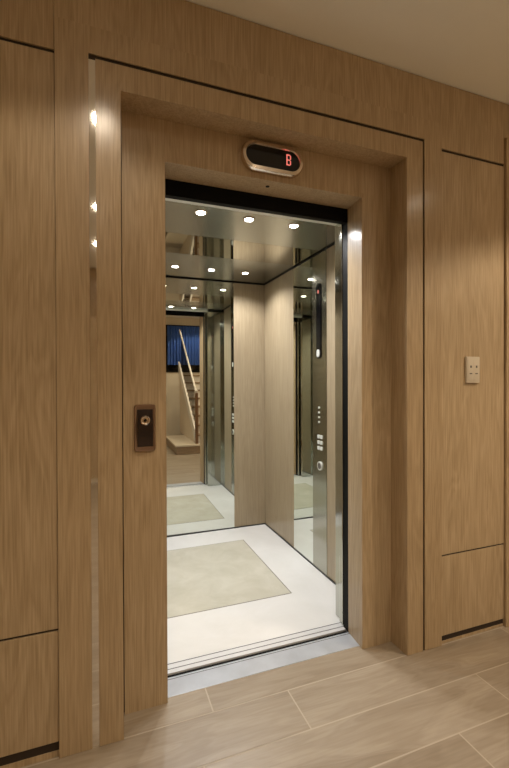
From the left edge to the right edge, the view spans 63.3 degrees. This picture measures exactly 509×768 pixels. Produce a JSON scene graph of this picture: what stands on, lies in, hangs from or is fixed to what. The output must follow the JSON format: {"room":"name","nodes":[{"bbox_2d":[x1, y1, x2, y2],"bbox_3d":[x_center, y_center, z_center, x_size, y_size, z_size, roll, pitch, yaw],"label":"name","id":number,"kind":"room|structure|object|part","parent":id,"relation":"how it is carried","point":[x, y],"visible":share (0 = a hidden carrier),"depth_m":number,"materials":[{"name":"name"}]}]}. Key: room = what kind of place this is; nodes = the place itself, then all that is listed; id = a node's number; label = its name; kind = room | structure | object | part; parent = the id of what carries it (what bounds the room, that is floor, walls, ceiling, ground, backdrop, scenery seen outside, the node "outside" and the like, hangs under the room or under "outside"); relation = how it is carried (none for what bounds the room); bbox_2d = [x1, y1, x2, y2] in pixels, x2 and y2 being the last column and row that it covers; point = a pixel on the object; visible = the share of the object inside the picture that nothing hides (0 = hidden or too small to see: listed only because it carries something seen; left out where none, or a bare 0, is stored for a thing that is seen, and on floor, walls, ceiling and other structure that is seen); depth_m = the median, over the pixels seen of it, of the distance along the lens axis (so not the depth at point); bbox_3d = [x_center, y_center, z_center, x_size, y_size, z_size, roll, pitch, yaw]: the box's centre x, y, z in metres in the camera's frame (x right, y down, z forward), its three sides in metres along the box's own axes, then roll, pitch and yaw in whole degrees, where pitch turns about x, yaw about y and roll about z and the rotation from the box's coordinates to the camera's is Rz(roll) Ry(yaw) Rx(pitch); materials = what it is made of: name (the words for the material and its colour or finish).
{"room":"elevator lobby","nodes":[
{"label":"elevator lobby","id":0,"kind":"room"},
{"bbox_2d":[0,0,508,767],"bbox_3d":[0.082,-0.087,1.770,4.600,2.688,0.192,0,0,-21],"label":"wall","id":1,"kind":"structure","parent":0,"point":[475,127],"depth_m":1.46,"materials":[{"name":"brown wood"}]},
{"bbox_3d":[-1.360,-1.266,1.131,1.465,0.304,0.026,0,0,-21],"label":"frieze panel","id":2,"kind":"part","parent":1,"relation":"part of","materials":[{"name":"brown wood"}]},
{"bbox_3d":[-1.010,-0.138,1.270,0.725,1.932,0.026,0,0,-21],"label":"panel","id":3,"kind":"part","parent":1,"relation":"part of","materials":[{"name":"brown wood"}]},
{"bbox_3d":[-1.006,1.024,1.279,0.725,0.375,0.026,0,0,-21],"label":"panel","id":4,"kind":"part","parent":1,"relation":"part of","materials":[{"name":"brown wood"}]},
{"bbox_3d":[0.103,-1.326,1.681,1.662,0.202,0.026,0,0,-21],"label":"frieze panel","id":5,"kind":"part","parent":1,"relation":"part of","materials":[{"name":"brown wood"}]},
{"bbox_2d":[54,16,441,757],"bbox_3d":[0.063,0.043,1.810,1.660,2.546,0.296,0,0,-21],"label":"surround","id":6,"kind":"object","parent":1,"relation":"attached to","point":[139,124],"depth_m":1.61,"materials":[{"name":"brown wood"}]},
{"bbox_3d":[-0.427,0.104,1.601,0.159,2.310,0.020,0,0,-21],"label":"recess panel","id":7,"kind":"part","parent":6,"relation":"part of","materials":[{"name":"brown wood"}]},
{"bbox_3d":[-0.419,0.169,1.579,0.080,0.180,0.027,0,0,-21],"label":"call button","id":8,"kind":"part","parent":6,"relation":"part of","materials":[{"name":"brown metal"}]},
{"bbox_3d":[-0.419,0.169,1.578,0.058,0.152,0.013,0,0,-21],"label":"plate","id":9,"kind":"part","parent":6,"relation":"part of","materials":[{"name":"brown metal"}]},
{"bbox_3d":[0.055,1.285,1.865,0.934,0.062,0.109,0,0,-21],"label":"sill plate","id":10,"kind":"part","parent":6,"relation":"part of","materials":[{"name":"metal"}]},
{"bbox_2d":[240,140,302,178],"bbox_3d":[0.078,-0.959,1.758,0.286,0.130,0.028,0,0,-21],"label":"indicator","id":11,"kind":"object","parent":6,"relation":"attached to","point":[262,157],"visible":1,"depth_m":1.75,"materials":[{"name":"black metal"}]},
{"bbox_3d":[0.590,0.098,1.983,0.183,2.310,0.020,0,0,-21],"label":"recess panel","id":12,"kind":"part","parent":6,"relation":"part of","materials":[{"name":"brown wood"}]},
{"bbox_2d":[465,357,479,382],"bbox_3d":[1.074,-0.070,2.032,0.085,0.129,0.016,0,0,-21],"label":"light switch","id":13,"kind":"object","parent":1,"relation":"attached to","point":[472,364],"visible":1,"depth_m":2.02,"materials":[{"name":"beige plastic"}]},
{"bbox_3d":[1.076,-1.278,2.047,0.417,0.310,0.026,0,0,-21],"label":"frieze panel","id":14,"kind":"part","parent":1,"relation":"part of","materials":[{"name":"brown wood"}]},
{"bbox_3d":[1.080,-0.145,2.056,0.417,1.931,0.026,0,0,-21],"label":"panel","id":15,"kind":"part","parent":1,"relation":"part of","materials":[{"name":"brown wood"}]},
{"bbox_3d":[1.084,1.020,2.065,0.417,0.382,0.026,0,0,-21],"label":"panel","id":16,"kind":"part","parent":1,"relation":"part of","materials":[{"name":"brown wood"}]},
{"bbox_2d":[503,138,508,626],"bbox_3d":[1.773,-0.006,2.311,1.052,2.505,0.038,0,0,-21],"label":"trim","id":17,"kind":"structure","parent":1,"relation":"attached to","point":[506,140],"depth_m":2.11,"materials":[{"name":"brown wood"}]},
{"bbox_3d":[1.766,-1.348,2.306,1.056,0.179,0.026,0,0,-21],"label":"frieze panel","id":18,"kind":"part","parent":1,"relation":"part of","materials":[{"name":"brown wood"}]},
{"bbox_2d":[20,626,508,767],"bbox_3d":[0.803,1.319,-0.123,4.600,0.102,4.141,0,0,-21],"label":"floor","id":19,"kind":"structure","parent":0,"point":[446,705],"depth_m":1.55,"materials":[{"name":"brown wood"}]},
{"bbox_2d":[186,0,508,104],"bbox_3d":[0.800,-1.470,-0.163,4.800,0.100,4.300,0,0,-21],"label":"ceiling","id":20,"kind":"structure","parent":0,"point":[460,44],"depth_m":1.67,"materials":[{"name":"paint"}]},
{"bbox_3d":[-0.312,1.500,2.845,2.300,0.100,2.080,0,0,-21],"label":"floor","id":21,"kind":"structure","parent":0,"visible":0},
{"bbox_2d":[165,198,347,675],"bbox_3d":[-0.262,0.210,2.691,1.540,2.202,1.619,0,0,-21],"label":"car","id":22,"kind":"object","parent":21,"relation":"on","point":[255,544],"visible":0.67,"depth_m":3.00,"materials":[{"name":"silver metal"}]},
{"bbox_2d":[166,277,233,535],"bbox_3d":[-0.542,0.181,3.433,0.768,2.114,0.032,0,0,-21],"label":"mirror","id":23,"kind":"object","parent":22,"relation":"attached to","point":[199,311],"depth_m":3.45,"materials":[{"name":"clear glass"}]},
{"bbox_2d":[194,209,206,214],"bbox_3d":[-0.270,-0.863,2.080,0.064,0.007,0.064,0,0,-21],"label":"recessed light","id":24,"kind":"object","parent":22,"relation":"attached to","point":[198,212],"visible":1,"depth_m":2.07,"materials":[{"name":"silver metal"}]},
{"bbox_3d":[-0.434,-0.884,3.131,1.401,0.020,0.661,0,0,-21],"label":"ceiling panel","id":25,"kind":"part","parent":22,"relation":"part of","materials":[{"name":"silver metal"}]},
{"bbox_3d":[-0.253,-0.881,2.647,1.401,0.020,0.368,0,0,-21],"label":"ceiling panel","id":26,"kind":"part","parent":22,"relation":"part of","materials":[{"name":"silver metal"}]},
{"bbox_2d":[243,217,254,221],"bbox_3d":[-0.029,-0.865,2.171,0.064,0.007,0.064,0,0,-21],"label":"recessed light","id":27,"kind":"object","parent":22,"relation":"attached to","point":[246,219],"visible":1,"depth_m":2.16,"materials":[{"name":"silver metal"}]},
{"bbox_3d":[-0.048,0.179,3.620,0.287,2.116,0.030,0,0,-21],"label":"wood panel","id":28,"kind":"part","parent":22,"relation":"part of","materials":[{"name":"brown wood"}]},
{"bbox_3d":[-0.096,-0.878,2.231,1.401,0.020,0.517,0,0,-21],"label":"ceiling panel","id":29,"kind":"part","parent":22,"relation":"part of","materials":[{"name":"silver metal"}]},
{"bbox_3d":[-0.277,1.246,2.748,1.345,0.009,1.457,0,0,-21],"label":"skirting","id":30,"kind":"part","parent":22,"relation":"part of","materials":[{"name":"black"}]},
{"bbox_3d":[0.015,1.285,1.972,0.970,0.061,0.067,0,0,-21],"label":"car sill","id":31,"kind":"part","parent":22,"relation":"part of","materials":[{"name":"white metal"}]},
{"bbox_3d":[0.208,0.180,3.389,0.030,2.116,0.582,0,0,-21],"label":"wood panel","id":32,"kind":"part","parent":22,"relation":"part of","materials":[{"name":"brown wood"}]},
{"bbox_2d":[288,223,299,227],"bbox_3d":[0.215,-0.866,2.263,0.064,0.007,0.064,0,0,-21],"label":"recessed light","id":33,"kind":"object","parent":22,"relation":"attached to","point":[292,225],"visible":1,"depth_m":2.25,"materials":[{"name":"silver metal"}]},
{"bbox_2d":[293,258,312,562],"bbox_3d":[0.362,0.181,2.976,0.032,2.114,0.298,0,0,-21],"label":"mirror","id":34,"kind":"object","parent":22,"relation":"attached to","point":[303,270],"depth_m":2.96,"materials":[{"name":"clear glass"}]},
{"bbox_3d":[0.447,0.183,2.750,0.033,2.114,0.183,0,0,-21],"label":"control panel","id":35,"kind":"part","parent":22,"relation":"part of","materials":[{"name":"silver metal"}]},
{"bbox_3d":[0.533,0.185,2.524,0.030,2.116,0.299,0,0,-21],"label":"wood panel","id":36,"kind":"part","parent":22,"relation":"part of","materials":[{"name":"brown wood"}]},
{"bbox_3d":[0.587,0.200,2.194,0.300,2.096,0.032,0,0,-21],"label":"sliding door","id":37,"kind":"part","parent":22,"relation":"part of","materials":[{"name":"silver metal"}]}
]}

